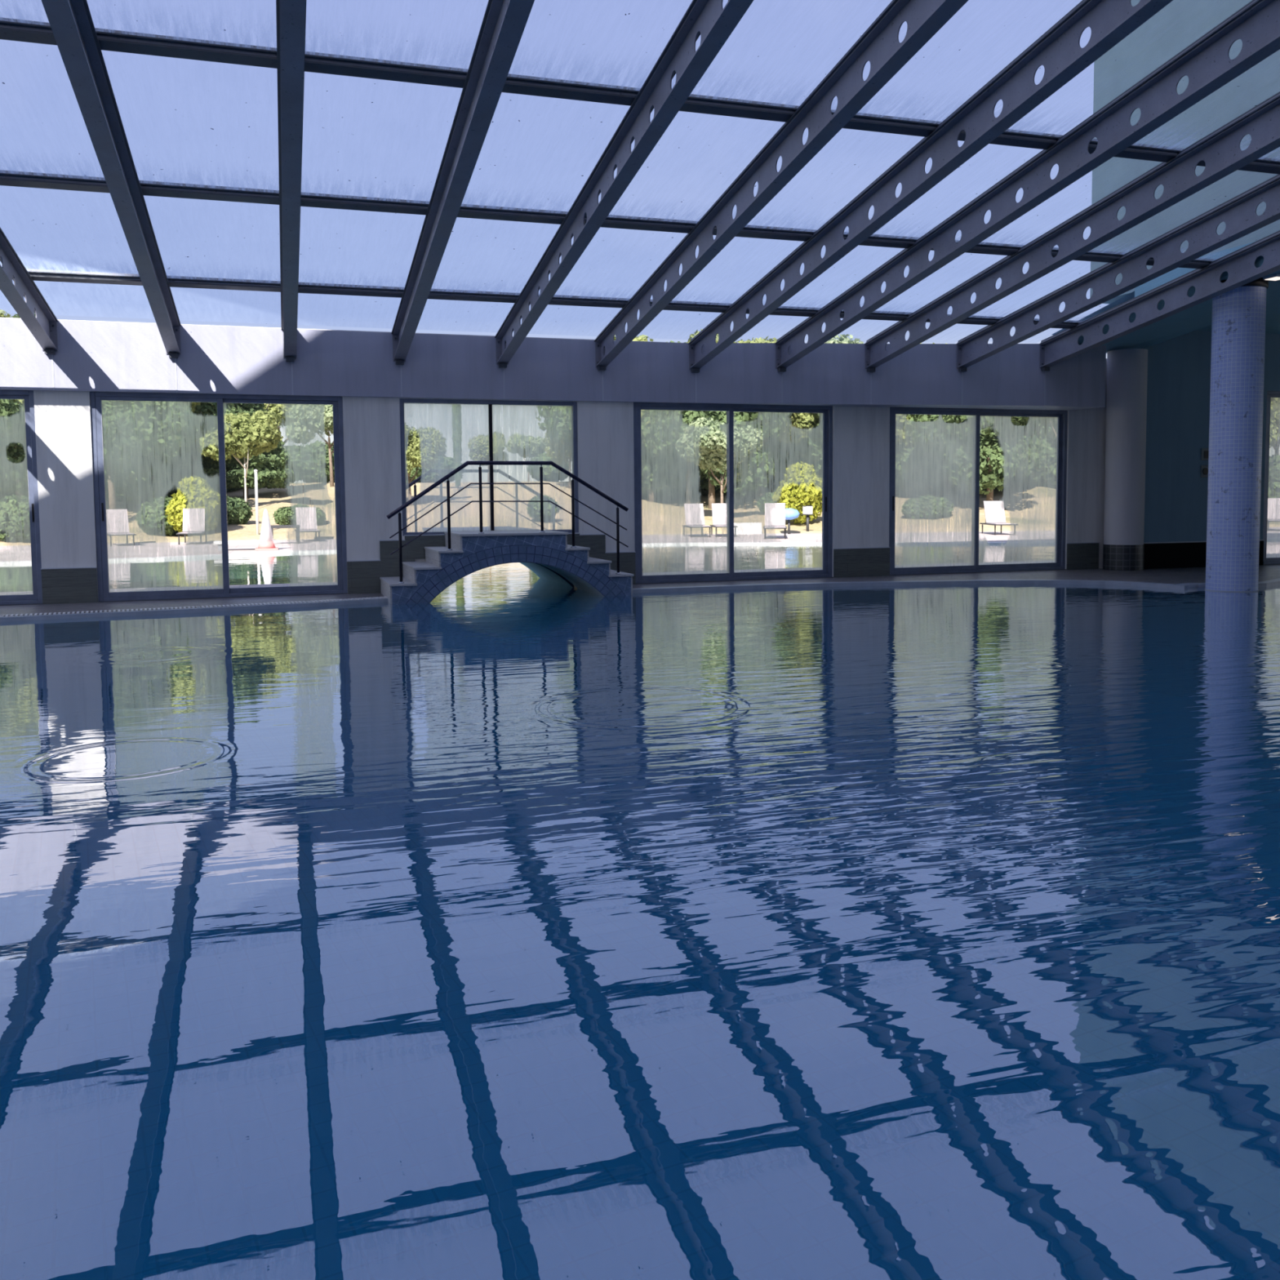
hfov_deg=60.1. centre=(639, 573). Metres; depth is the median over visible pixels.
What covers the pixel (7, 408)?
leafy tree
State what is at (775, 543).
trim
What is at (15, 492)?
thicket
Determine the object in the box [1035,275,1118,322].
glass pane
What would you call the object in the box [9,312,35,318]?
leafy tree
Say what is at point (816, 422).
leafy tree
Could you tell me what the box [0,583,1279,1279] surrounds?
pool water
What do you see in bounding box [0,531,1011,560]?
floor
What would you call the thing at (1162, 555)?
baseboard
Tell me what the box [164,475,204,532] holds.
leafy bush
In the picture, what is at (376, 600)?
trim
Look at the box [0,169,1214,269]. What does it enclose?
bar
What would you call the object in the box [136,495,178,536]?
shrub
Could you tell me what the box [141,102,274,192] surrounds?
glass pane
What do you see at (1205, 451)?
wall plate
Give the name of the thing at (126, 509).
sun lounger
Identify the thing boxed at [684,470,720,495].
thicket
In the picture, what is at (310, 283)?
glass pane
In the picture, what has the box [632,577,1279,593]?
pool edge
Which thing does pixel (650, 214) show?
glass pane
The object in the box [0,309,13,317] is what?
leafy tree
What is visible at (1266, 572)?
deck
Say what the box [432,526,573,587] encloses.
footbridge
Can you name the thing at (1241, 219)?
roof beam
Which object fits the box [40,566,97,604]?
baseboard
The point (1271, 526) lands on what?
door
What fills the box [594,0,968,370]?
roof beam
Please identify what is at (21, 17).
glass pane
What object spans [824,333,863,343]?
leafy tree
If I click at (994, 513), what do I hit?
sun lounger
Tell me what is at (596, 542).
baseboard
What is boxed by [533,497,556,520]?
shrub
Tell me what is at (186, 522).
sun lounger
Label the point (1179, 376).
wall
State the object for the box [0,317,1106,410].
wall
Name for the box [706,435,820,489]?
thicket
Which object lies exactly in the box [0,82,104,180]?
glass pane
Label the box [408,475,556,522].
bridge railing
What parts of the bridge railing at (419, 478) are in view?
post, handrail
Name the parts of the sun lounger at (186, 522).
frame, backrest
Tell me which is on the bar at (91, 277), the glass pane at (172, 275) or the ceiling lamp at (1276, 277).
the glass pane at (172, 275)
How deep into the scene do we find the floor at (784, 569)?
18.54 m
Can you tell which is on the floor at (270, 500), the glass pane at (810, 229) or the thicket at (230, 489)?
the thicket at (230, 489)
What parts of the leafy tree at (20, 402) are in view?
crown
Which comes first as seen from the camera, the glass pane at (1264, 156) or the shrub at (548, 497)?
the glass pane at (1264, 156)
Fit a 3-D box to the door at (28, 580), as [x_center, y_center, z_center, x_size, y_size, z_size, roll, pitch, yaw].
[-8.743,-0.853,12.763,3.246,2.552,0.160,-2,4,-18]
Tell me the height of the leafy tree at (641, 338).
8.121 m
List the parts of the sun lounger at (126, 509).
backrest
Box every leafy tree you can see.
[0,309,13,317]
[0,399,25,493]
[8,399,24,492]
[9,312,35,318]
[106,400,195,506]
[151,401,212,497]
[166,402,267,486]
[201,403,294,497]
[262,403,286,443]
[297,404,333,486]
[405,427,433,497]
[480,431,504,461]
[508,433,544,460]
[613,334,653,484]
[652,340,792,509]
[683,417,763,503]
[685,328,777,342]
[743,337,813,451]
[766,413,820,453]
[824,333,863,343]
[903,342,945,458]
[906,414,1050,501]
[1271,400,1279,445]
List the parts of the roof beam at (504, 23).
plate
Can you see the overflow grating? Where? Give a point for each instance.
(374, 597)
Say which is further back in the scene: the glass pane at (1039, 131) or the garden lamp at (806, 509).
the garden lamp at (806, 509)
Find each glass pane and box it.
[0,6,41,25]
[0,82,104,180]
[24,215,135,276]
[98,16,276,50]
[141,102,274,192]
[165,233,279,283]
[300,213,404,289]
[302,83,430,204]
[305,35,468,71]
[431,231,521,295]
[460,99,602,213]
[507,6,684,90]
[538,237,672,300]
[608,126,722,223]
[651,296,735,305]
[671,35,861,107]
[733,161,858,231]
[762,257,886,310]
[831,17,1025,124]
[843,193,977,239]
[876,253,971,314]
[946,298,1006,318]
[955,180,1107,247]
[1008,67,1071,135]
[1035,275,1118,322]
[1052,195,1226,254]
[1097,80,1256,151]
[1196,230,1279,260]
[1244,148,1279,160]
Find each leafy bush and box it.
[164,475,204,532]
[773,461,822,524]
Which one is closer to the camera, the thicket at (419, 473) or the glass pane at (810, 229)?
the glass pane at (810, 229)
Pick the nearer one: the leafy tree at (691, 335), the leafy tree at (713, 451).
the leafy tree at (713, 451)
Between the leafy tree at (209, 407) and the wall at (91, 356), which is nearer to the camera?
the wall at (91, 356)
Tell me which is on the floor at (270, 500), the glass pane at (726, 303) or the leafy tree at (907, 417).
the leafy tree at (907, 417)
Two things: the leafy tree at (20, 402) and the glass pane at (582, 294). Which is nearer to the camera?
the glass pane at (582, 294)
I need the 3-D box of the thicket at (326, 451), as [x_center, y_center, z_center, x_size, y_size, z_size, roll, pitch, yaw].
[-17.715,-6.093,61.310,6.043,2.556,3.540,-1,4,-14]
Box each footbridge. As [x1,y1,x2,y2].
[379,529,633,604]
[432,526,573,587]
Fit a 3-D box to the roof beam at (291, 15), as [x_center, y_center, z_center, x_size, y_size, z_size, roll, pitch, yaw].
[-1.704,-3.779,5.440,0.190,3.301,17.633,-2,4,-18]
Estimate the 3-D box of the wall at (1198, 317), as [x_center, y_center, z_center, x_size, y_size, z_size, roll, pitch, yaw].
[15.787,-3.518,11.095,14.950,0.700,17.763,-2,4,-18]
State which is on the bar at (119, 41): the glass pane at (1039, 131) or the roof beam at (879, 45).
the glass pane at (1039, 131)
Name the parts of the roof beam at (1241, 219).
plate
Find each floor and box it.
[0,481,1054,546]
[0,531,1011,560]
[6,582,313,594]
[642,553,1278,575]
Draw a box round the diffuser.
[1264,276,1279,280]
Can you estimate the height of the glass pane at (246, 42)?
0.386 m
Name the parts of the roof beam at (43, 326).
plate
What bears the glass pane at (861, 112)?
on the bar at (119, 41)
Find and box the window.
[399,398,578,535]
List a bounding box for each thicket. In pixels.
[1,448,24,496]
[164,455,201,497]
[226,466,255,491]
[276,442,334,483]
[409,466,434,482]
[531,458,559,481]
[644,447,705,498]
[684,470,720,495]
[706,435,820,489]
[979,458,1038,487]
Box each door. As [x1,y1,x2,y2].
[0,390,42,605]
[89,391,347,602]
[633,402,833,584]
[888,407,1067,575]
[1262,391,1279,564]
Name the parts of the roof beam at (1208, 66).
plate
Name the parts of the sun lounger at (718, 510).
backrest, seat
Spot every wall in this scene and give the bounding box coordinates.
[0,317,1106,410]
[8,317,1106,601]
[1052,241,1279,353]
[1089,0,1279,303]
[1136,329,1279,545]
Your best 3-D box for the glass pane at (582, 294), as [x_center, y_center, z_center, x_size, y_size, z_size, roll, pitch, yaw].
[-0.405,-3.485,12.475,1.332,0.386,2.340,-2,4,-18]
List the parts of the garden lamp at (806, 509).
lamp shade, post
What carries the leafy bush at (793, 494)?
on the floor at (270, 500)
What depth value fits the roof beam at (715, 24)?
9.20 m
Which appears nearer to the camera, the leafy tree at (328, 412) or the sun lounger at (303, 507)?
the sun lounger at (303, 507)
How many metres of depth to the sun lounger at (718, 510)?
36.05 m
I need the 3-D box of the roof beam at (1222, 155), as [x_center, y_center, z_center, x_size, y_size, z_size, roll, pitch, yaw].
[6.000,-4.028,7.761,0.190,3.251,17.323,-2,4,-18]
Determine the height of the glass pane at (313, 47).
0.386 m
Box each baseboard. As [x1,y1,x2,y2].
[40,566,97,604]
[346,533,444,594]
[567,533,635,584]
[833,546,890,577]
[1066,542,1099,569]
[1143,540,1263,568]
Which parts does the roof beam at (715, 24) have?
plate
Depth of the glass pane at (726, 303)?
13.99 m
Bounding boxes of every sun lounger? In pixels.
[109,509,136,545]
[176,508,204,544]
[296,506,316,528]
[681,503,712,537]
[710,503,727,536]
[764,502,786,538]
[979,501,1011,534]
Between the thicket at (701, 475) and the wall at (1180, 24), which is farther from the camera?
the thicket at (701, 475)
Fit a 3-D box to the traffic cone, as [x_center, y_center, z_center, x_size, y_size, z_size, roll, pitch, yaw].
[-9.571,-1.119,28.315,0.560,1.040,0.560,-2,4,-18]
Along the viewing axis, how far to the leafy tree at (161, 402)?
42.52 m
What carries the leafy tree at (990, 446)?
on the floor at (270, 500)
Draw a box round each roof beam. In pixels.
[0,227,57,355]
[41,0,181,358]
[275,0,306,361]
[391,0,534,364]
[494,0,753,368]
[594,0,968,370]
[688,0,1173,373]
[774,0,1279,372]
[864,91,1279,372]
[955,174,1279,372]
[1039,230,1279,371]
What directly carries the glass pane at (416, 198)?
on the bar at (30, 180)
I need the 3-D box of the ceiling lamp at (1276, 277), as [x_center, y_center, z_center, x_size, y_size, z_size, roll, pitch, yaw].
[7.736,-3.598,13.447,0.200,0.042,0.200,-2,4,-18]
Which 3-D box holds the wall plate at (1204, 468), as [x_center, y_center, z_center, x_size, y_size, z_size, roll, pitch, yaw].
[9.232,-1.661,18.045,0.185,0.200,0.022,-2,4,-18]
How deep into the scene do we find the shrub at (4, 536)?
33.12 m
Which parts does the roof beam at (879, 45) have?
plate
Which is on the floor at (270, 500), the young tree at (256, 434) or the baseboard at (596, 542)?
the young tree at (256, 434)
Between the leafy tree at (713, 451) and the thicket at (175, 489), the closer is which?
the leafy tree at (713, 451)
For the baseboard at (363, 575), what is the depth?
14.46 m
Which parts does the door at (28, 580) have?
glass pane, handle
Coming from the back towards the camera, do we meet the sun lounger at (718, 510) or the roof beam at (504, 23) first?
the sun lounger at (718, 510)
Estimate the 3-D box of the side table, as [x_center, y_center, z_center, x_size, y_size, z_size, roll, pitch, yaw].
[-10.453,-1.141,32.556,0.840,0.540,0.620,-2,4,-18]
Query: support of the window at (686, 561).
in the wall at (63, 422)
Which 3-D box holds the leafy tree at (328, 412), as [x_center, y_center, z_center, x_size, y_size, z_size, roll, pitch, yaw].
[-15.556,-6.838,55.681,4.516,5.559,3.408,-1,4,-5]
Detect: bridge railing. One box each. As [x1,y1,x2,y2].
[386,461,628,583]
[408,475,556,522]
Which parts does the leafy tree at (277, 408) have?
crown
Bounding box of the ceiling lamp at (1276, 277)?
[1262,273,1279,280]
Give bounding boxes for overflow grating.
[0,596,386,617]
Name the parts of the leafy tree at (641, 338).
crown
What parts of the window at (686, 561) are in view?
glass pane, sash frame, sash frame, glass pane, handle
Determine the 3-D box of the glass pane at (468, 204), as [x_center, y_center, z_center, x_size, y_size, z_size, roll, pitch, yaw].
[-0.974,-3.686,9.788,1.307,0.386,2.340,-2,4,-18]
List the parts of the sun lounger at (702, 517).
backrest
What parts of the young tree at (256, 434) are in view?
crown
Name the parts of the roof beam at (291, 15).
plate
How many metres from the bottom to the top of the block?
0.240 m
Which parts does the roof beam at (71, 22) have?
plate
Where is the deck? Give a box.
[573,564,1279,588]
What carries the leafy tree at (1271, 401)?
on the floor at (270, 500)
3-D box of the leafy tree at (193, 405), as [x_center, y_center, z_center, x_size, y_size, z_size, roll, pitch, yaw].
[-20.228,-5.837,46.004,5.074,7.106,5.106,-1,4,-4]
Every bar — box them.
[0,17,1279,174]
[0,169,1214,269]
[27,268,1082,328]
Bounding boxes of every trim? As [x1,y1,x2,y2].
[0,598,387,622]
[20,542,1006,564]
[1143,539,1264,543]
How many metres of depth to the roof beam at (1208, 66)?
9.95 m
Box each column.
[1102,348,1147,570]
[1204,277,1268,591]
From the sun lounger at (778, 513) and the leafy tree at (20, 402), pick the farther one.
the leafy tree at (20, 402)
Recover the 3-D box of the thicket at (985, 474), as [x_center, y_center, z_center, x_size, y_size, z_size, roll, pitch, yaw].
[18.267,-5.539,54.026,4.085,2.949,6.973,3,5,43]
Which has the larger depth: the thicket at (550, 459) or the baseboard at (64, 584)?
the thicket at (550, 459)
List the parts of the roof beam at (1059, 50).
plate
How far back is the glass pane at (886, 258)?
14.37 m
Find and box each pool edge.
[0,592,384,615]
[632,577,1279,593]
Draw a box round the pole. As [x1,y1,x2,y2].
[253,469,259,534]
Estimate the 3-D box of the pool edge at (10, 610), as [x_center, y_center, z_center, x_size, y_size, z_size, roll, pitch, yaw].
[-9.870,1.292,10.614,15.660,1.435,3.483,-2,4,-18]
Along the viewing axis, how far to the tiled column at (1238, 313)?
13.76 m
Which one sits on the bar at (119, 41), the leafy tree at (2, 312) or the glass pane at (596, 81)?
the glass pane at (596, 81)
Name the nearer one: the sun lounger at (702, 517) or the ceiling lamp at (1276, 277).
the ceiling lamp at (1276, 277)
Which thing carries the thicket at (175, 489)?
on the floor at (270, 500)
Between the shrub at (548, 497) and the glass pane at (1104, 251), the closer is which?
the glass pane at (1104, 251)
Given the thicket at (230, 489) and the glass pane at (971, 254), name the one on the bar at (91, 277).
the glass pane at (971, 254)
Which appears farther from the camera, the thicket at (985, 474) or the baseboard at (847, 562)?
the thicket at (985, 474)
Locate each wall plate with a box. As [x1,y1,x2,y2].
[1200,448,1208,460]
[1200,465,1208,477]
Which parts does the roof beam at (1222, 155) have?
plate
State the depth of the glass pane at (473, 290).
13.05 m
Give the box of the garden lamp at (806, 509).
[801,505,813,531]
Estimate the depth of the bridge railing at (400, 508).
13.55 m
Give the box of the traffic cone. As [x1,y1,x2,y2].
[254,509,278,550]
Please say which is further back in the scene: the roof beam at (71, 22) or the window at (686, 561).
the window at (686, 561)
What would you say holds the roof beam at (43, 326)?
attached to the wall at (91, 356)
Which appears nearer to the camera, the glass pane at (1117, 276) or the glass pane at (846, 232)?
the glass pane at (846, 232)
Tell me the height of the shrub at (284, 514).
0.925 m
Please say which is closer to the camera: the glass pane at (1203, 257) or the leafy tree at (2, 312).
the glass pane at (1203, 257)
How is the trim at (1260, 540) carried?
attached to the wall at (1179, 376)
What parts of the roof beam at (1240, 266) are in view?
plate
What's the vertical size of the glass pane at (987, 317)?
0.386 m
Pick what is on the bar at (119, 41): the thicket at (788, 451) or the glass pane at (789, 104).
the glass pane at (789, 104)
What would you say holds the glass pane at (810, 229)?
on the bar at (30, 180)
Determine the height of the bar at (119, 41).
0.100 m
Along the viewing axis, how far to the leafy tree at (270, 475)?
48.50 m
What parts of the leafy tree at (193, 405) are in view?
crown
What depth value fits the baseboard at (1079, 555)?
17.85 m
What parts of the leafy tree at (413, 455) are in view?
crown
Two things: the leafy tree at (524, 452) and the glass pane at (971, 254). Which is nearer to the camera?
the glass pane at (971, 254)
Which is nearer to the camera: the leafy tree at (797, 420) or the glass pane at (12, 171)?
the glass pane at (12, 171)
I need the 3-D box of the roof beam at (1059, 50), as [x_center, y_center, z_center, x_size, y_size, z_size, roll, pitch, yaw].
[3.465,-3.938,7.091,0.190,3.296,17.603,-2,4,-18]
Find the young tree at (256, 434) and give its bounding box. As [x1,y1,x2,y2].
[199,409,283,503]
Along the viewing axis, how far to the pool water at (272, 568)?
19.07 m
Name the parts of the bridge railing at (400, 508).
post, post, post, handrail, rail, rail, post, post, post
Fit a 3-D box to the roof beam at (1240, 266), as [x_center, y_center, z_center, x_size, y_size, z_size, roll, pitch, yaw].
[8.682,-4.125,8.457,0.190,3.199,17.003,-2,4,-18]
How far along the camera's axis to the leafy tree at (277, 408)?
60.49 m
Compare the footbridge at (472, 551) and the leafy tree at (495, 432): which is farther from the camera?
the leafy tree at (495, 432)
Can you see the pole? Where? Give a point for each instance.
(255, 471)
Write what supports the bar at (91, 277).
attached to the roof beam at (504, 23)
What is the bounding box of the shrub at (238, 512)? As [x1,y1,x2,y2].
[226,494,253,524]
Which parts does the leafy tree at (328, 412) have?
crown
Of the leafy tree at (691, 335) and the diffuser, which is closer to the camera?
the diffuser
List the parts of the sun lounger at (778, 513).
backrest, frame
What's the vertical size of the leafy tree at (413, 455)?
4.196 m
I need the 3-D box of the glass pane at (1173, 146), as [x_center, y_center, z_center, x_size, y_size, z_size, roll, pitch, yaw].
[4.831,-4.080,9.157,1.324,0.386,2.340,-2,4,-18]
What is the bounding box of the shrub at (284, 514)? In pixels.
[272,504,320,524]
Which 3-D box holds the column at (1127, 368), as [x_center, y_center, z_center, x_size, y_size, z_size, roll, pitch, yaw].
[7.736,-1.789,17.627,0.604,3.464,0.604,-2,4,-18]
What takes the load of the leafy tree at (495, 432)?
on the floor at (270, 500)
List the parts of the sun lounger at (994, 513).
backrest, frame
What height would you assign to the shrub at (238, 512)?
1.272 m
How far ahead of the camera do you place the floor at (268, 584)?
15.90 m
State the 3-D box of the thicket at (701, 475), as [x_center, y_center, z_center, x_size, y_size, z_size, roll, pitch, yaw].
[0.230,-4.919,52.350,4.357,3.146,7.438,-2,4,-23]
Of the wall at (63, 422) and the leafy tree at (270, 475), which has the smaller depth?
the wall at (63, 422)
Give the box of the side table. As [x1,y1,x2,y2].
[270,524,294,537]
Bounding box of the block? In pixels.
[227,539,275,544]
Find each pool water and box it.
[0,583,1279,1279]
[1,544,1279,592]
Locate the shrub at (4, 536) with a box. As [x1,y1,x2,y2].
[0,494,30,542]
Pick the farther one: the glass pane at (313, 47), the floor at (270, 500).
the floor at (270, 500)

